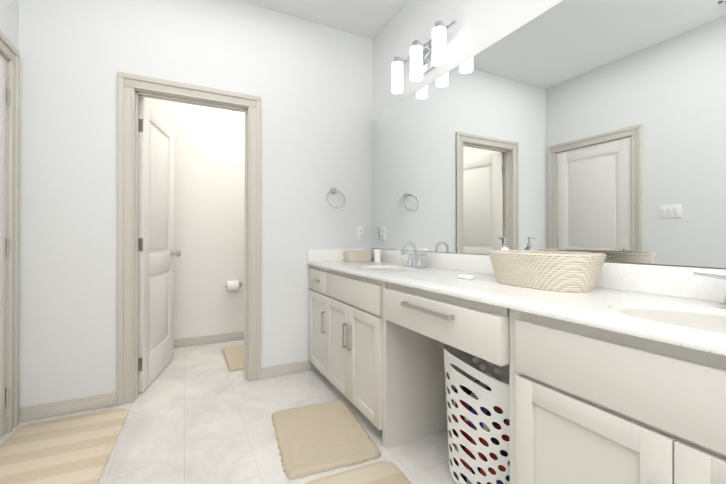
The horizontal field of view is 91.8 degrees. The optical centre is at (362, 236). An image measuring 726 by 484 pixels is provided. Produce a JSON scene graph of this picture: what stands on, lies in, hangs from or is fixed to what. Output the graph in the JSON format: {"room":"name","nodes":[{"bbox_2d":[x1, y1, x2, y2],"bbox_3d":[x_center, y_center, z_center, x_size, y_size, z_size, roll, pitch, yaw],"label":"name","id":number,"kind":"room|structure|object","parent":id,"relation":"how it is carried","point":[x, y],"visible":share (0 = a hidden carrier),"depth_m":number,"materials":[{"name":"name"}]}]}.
{"room":"bathroom","nodes":[
{"label":"bathroom","id":0,"kind":"room"},
{"bbox_2d":[0,0,18,50],"bbox_3d":[-1.217,-0.339,0.368,0.115,2.820,3.930,0,0,-27],"label":"wall","id":1,"kind":"structure","parent":0,"point":[9,19],"depth_m":1.95,"materials":[{"name":"white paint"}]},
{"bbox_2d":[0,55,9,437],"bbox_3d":[-1.790,0.054,1.574,0.178,2.026,0.764,0,0,-27],"label":"door leaf","id":2,"kind":"structure","parent":1,"relation":"in","point":[4,240],"depth_m":1.89,"materials":[{"name":"white paint"}]},
{"bbox_2d":[0,30,19,433],"bbox_3d":[-1.812,0.009,1.559,0.137,2.131,0.947,0,0,-27],"label":"trim","id":3,"kind":"structure","parent":1,"relation":"attached to","point":[9,53],"depth_m":1.94,"materials":[{"name":"grey paint"}]},
{"bbox_2d":[138,96,244,338],"bbox_3d":[-1.377,-0.329,3.716,2.055,2.820,0.115,0,0,-27],"label":"wall","id":4,"kind":"structure","parent":0,"point":[209,195],"depth_m":3.55,"materials":[{"name":"white paint"}]},
{"bbox_2d":[174,331,244,347],"bbox_3d":[-1.297,1.040,3.679,1.940,0.082,0.016,0,0,-27],"label":"baseboard","id":5,"kind":"structure","parent":4,"relation":"attached to","point":[191,341],"depth_m":3.54,"materials":[{"name":"grey paint"}]},
{"bbox_2d":[225,280,241,291],"bbox_3d":[-1.321,0.509,3.605,0.183,0.112,0.128,0,0,-27],"label":"toilet paper holder","id":6,"kind":"object","parent":4,"relation":"attached to","point":[232,286],"visible":1,"depth_m":3.55,"materials":[{"name":"white paper"}]},
{"bbox_2d":[19,0,372,407],"bbox_3d":[-0.985,-0.332,2.625,2.343,2.820,0.115,0,0,-27],"label":"wall","id":7,"kind":"structure","parent":0,"point":[310,83],"depth_m":2.32,"materials":[{"name":"white paint"}]},
{"bbox_2d":[19,392,116,422],"bbox_3d":[-1.781,1.035,2.130,0.479,0.082,0.040,0,0,-27],"label":"baseboard","id":8,"kind":"structure","parent":7,"relation":"attached to","point":[39,411],"depth_m":2.13,"materials":[{"name":"grey paint"}]},
{"bbox_2d":[138,97,180,392],"bbox_3d":[-1.602,0.057,2.748,0.178,2.026,0.715,0,0,-13],"label":"door leaf","id":9,"kind":"structure","parent":7,"relation":"in","point":[156,253],"depth_m":2.63,"materials":[{"name":"white paint"}]},
{"bbox_2d":[117,71,260,404],"bbox_3d":[-1.203,0.012,2.514,0.898,2.131,0.157,0,0,-27],"label":"trim","id":10,"kind":"structure","parent":7,"relation":"attached to","point":[131,88],"depth_m":2.33,"materials":[{"name":"grey paint"}]},
{"bbox_2d":[261,360,310,378],"bbox_3d":[-0.596,1.037,2.745,0.397,0.082,0.016,0,0,-27],"label":"baseboard","id":11,"kind":"structure","parent":7,"relation":"attached to","point":[302,366],"depth_m":2.74,"materials":[{"name":"grey paint"}]},
{"bbox_2d":[327,187,345,208],"bbox_3d":[-0.229,-0.317,2.891,0.165,0.184,0.095,0,0,-27],"label":"towel ring","id":12,"kind":"object","parent":7,"relation":"attached to","point":[333,190],"visible":1,"depth_m":2.88,"materials":[{"name":"silver metal"}]},
{"bbox_2d":[307,249,370,260],"bbox_3d":[-0.187,0.157,2.951,0.578,0.100,0.020,0,0,-27],"label":"backsplash","id":13,"kind":"structure","parent":7,"relation":"attached to","point":[315,254],"depth_m":2.89,"materials":[{"name":"white stone"}]},
{"bbox_2d":[357,227,364,239],"bbox_3d":[-0.019,-0.026,3.046,0.072,0.116,0.008,0,0,-27],"label":"outlet","id":14,"kind":"object","parent":7,"relation":"attached to","point":[360,233],"visible":1,"depth_m":3.04,"materials":[{"name":"white plastic"}]},
{"bbox_2d":[0,339,455,483],"bbox_3d":[-0.382,1.104,1.433,2.573,0.060,5.080,0,0,-27],"label":"floor","id":15,"kind":"structure","parent":0,"point":[200,414],"depth_m":1.94,"materials":[{"name":"tile"}]},
{"bbox_2d":[0,408,128,483],"bbox_3d":[-1.520,1.070,1.702,0.530,0.009,0.880,0,0,-24],"label":"striped rug","id":16,"kind":"object","parent":15,"relation":"on","point":[77,449],"visible":0.9,"depth_m":1.76,"materials":[{"name":"beige fabric"}]},
{"bbox_2d":[222,345,244,370],"bbox_3d":[-0.997,1.067,3.179,0.474,0.024,0.644,0,0,-27],"label":"rug","id":17,"kind":"object","parent":15,"relation":"on","point":[234,357],"visible":0.29,"depth_m":3.09,"materials":[{"name":"beige fabric"}]},
{"bbox_2d":[271,400,380,479],"bbox_3d":[-0.230,1.063,1.914,0.474,0.024,0.634,0,0,-21],"label":"area rug","id":18,"kind":"object","parent":15,"relation":"on","point":[311,439],"visible":1,"depth_m":1.82,"materials":[{"name":"beige fabric"}]},
{"bbox_2d":[305,461,411,483],"bbox_3d":[0.084,1.068,1.238,0.460,0.009,0.800,0,0,-24],"label":"rug","id":19,"kind":"object","parent":15,"relation":"on","point":[382,472],"visible":1,"depth_m":1.56,"materials":[{"name":"beige fabric"}]},
{"bbox_2d":[441,342,509,483],"bbox_3d":[0.550,0.784,1.469,0.363,0.583,0.492,0,6,-27],"label":"laundry hamper","id":20,"kind":"object","parent":15,"relation":"on","point":[478,414],"visible":0.6,"depth_m":1.38,"materials":[{"name":"white plastic"}]},
{"bbox_2d":[309,265,725,483],"bbox_3d":[0.518,0.648,1.541,0.636,0.854,3.166,0,0,-27],"label":"bathroom vanity","id":21,"kind":"object","parent":15,"relation":"on","point":[618,374],"depth_m":0.99,"materials":[{"name":"white paint"}]},
{"bbox_2d":[307,261,725,348],"bbox_3d":[0.533,0.212,1.551,0.602,0.019,3.168,0,0,-27],"label":"countertop","id":22,"kind":"structure","parent":21,"relation":"on","point":[595,305],"depth_m":1.14,"materials":[{"name":"white stone"}]},
{"bbox_2d":[344,250,372,261],"bbox_3d":[-0.039,0.164,2.928,0.234,0.085,0.144,0,0,-27],"label":"rope basket","id":23,"kind":"object","parent":22,"relation":"on","point":[358,256],"visible":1,"depth_m":2.86,"materials":[{"name":"beige fabric"}]},
{"bbox_2d":[374,249,380,261],"bbox_3d":[0.118,0.156,2.839,0.058,0.100,0.058,0,0,-27],"label":"cup","id":24,"kind":"object","parent":22,"relation":"on","point":[377,255],"visible":1,"depth_m":2.82,"materials":[{"name":"white ceramic"}]},
{"bbox_2d":[355,265,402,272],"bbox_3d":[0.149,0.294,2.260,0.361,0.164,0.495,0,0,-27],"label":"sink","id":25,"kind":"object","parent":22,"relation":"in","point":[382,268],"depth_m":2.45,"materials":[{"name":"white ceramic"}]},
{"bbox_2d":[399,241,430,268],"bbox_3d":[0.312,0.117,2.343,0.136,0.176,0.275,0,0,-27],"label":"faucet","id":26,"kind":"object","parent":22,"relation":"on","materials":[{"name":"silver metal"}]},
{"bbox_2d":[457,274,474,279],"bbox_3d":[0.488,0.193,1.670,0.040,0.018,0.080,0,0,-27],"label":"soap bar","id":27,"kind":"object","parent":22,"relation":"on","point":[466,277],"visible":0.98,"depth_m":1.65,"materials":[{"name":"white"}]},
{"bbox_2d":[488,250,606,291],"bbox_3d":[0.729,0.133,1.439,0.270,0.138,0.460,0,0,-27],"label":"rope basket","id":28,"kind":"object","parent":22,"relation":"on","point":[562,271],"visible":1,"depth_m":1.30,"materials":[{"name":"beige fabric"}]},
{"bbox_2d":[498,236,509,249],"bbox_3d":[0.684,0.101,1.703,0.071,0.203,0.060,0,0,-27],"label":"soap dispenser","id":29,"kind":"object","parent":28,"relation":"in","point":[504,246],"visible":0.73,"depth_m":1.70,"materials":[{"name":"white ceramic"}]},
{"bbox_2d":[611,301,725,332],"bbox_3d":[0.870,0.290,0.841,0.361,0.164,0.495,0,0,-27],"label":"sink","id":30,"kind":"object","parent":22,"relation":"in","point":[685,314],"depth_m":0.99,"materials":[{"name":"white ceramic"}]},
{"bbox_2d":[691,273,725,304],"bbox_3d":[1.032,0.113,0.924,0.136,0.176,0.275,0,0,-27],"label":"faucet","id":31,"kind":"object","parent":22,"relation":"on","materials":[{"name":"silver metal"}]},
{"bbox_2d":[238,0,409,38],"bbox_3d":[-0.382,-1.776,1.442,2.573,0.060,5.080,0,0,-27],"label":"ceiling","id":32,"kind":"structure","parent":0,"point":[370,19],"depth_m":2.73,"materials":[{"name":"white paint"}]},
{"bbox_2d":[373,0,725,268],"bbox_3d":[0.714,-0.334,1.994,0.115,2.820,5.080,0,0,-27],"label":"wall","id":33,"kind":"structure","parent":0,"point":[479,26],"depth_m":2.25,"materials":[{"name":"white paint"}]},
{"bbox_2d":[392,20,456,93],"bbox_3d":[0.385,-1.165,2.340,0.157,0.247,0.600,0,0,-27],"label":"sconce","id":34,"kind":"object","parent":33,"relation":"attached to","point":[430,54],"visible":1,"depth_m":2.29,"materials":[{"name":"white glass"}]},
{"bbox_2d":[371,249,725,300],"bbox_3d":[0.793,0.153,1.683,0.020,0.100,3.168,0,0,-27],"label":"backsplash","id":35,"kind":"structure","parent":33,"relation":"attached to","point":[675,281],"depth_m":1.27,"materials":[{"name":"white stone"}]},
{"bbox_2d":[372,0,725,267],"bbox_3d":[0.799,-0.466,1.687,0.006,1.129,3.166,0,0,-27],"label":"mirror","id":36,"kind":"object","parent":33,"relation":"attached to","point":[594,126],"visible":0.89,"depth_m":1.49,"materials":[{"name":"clear glass"}]}
]}

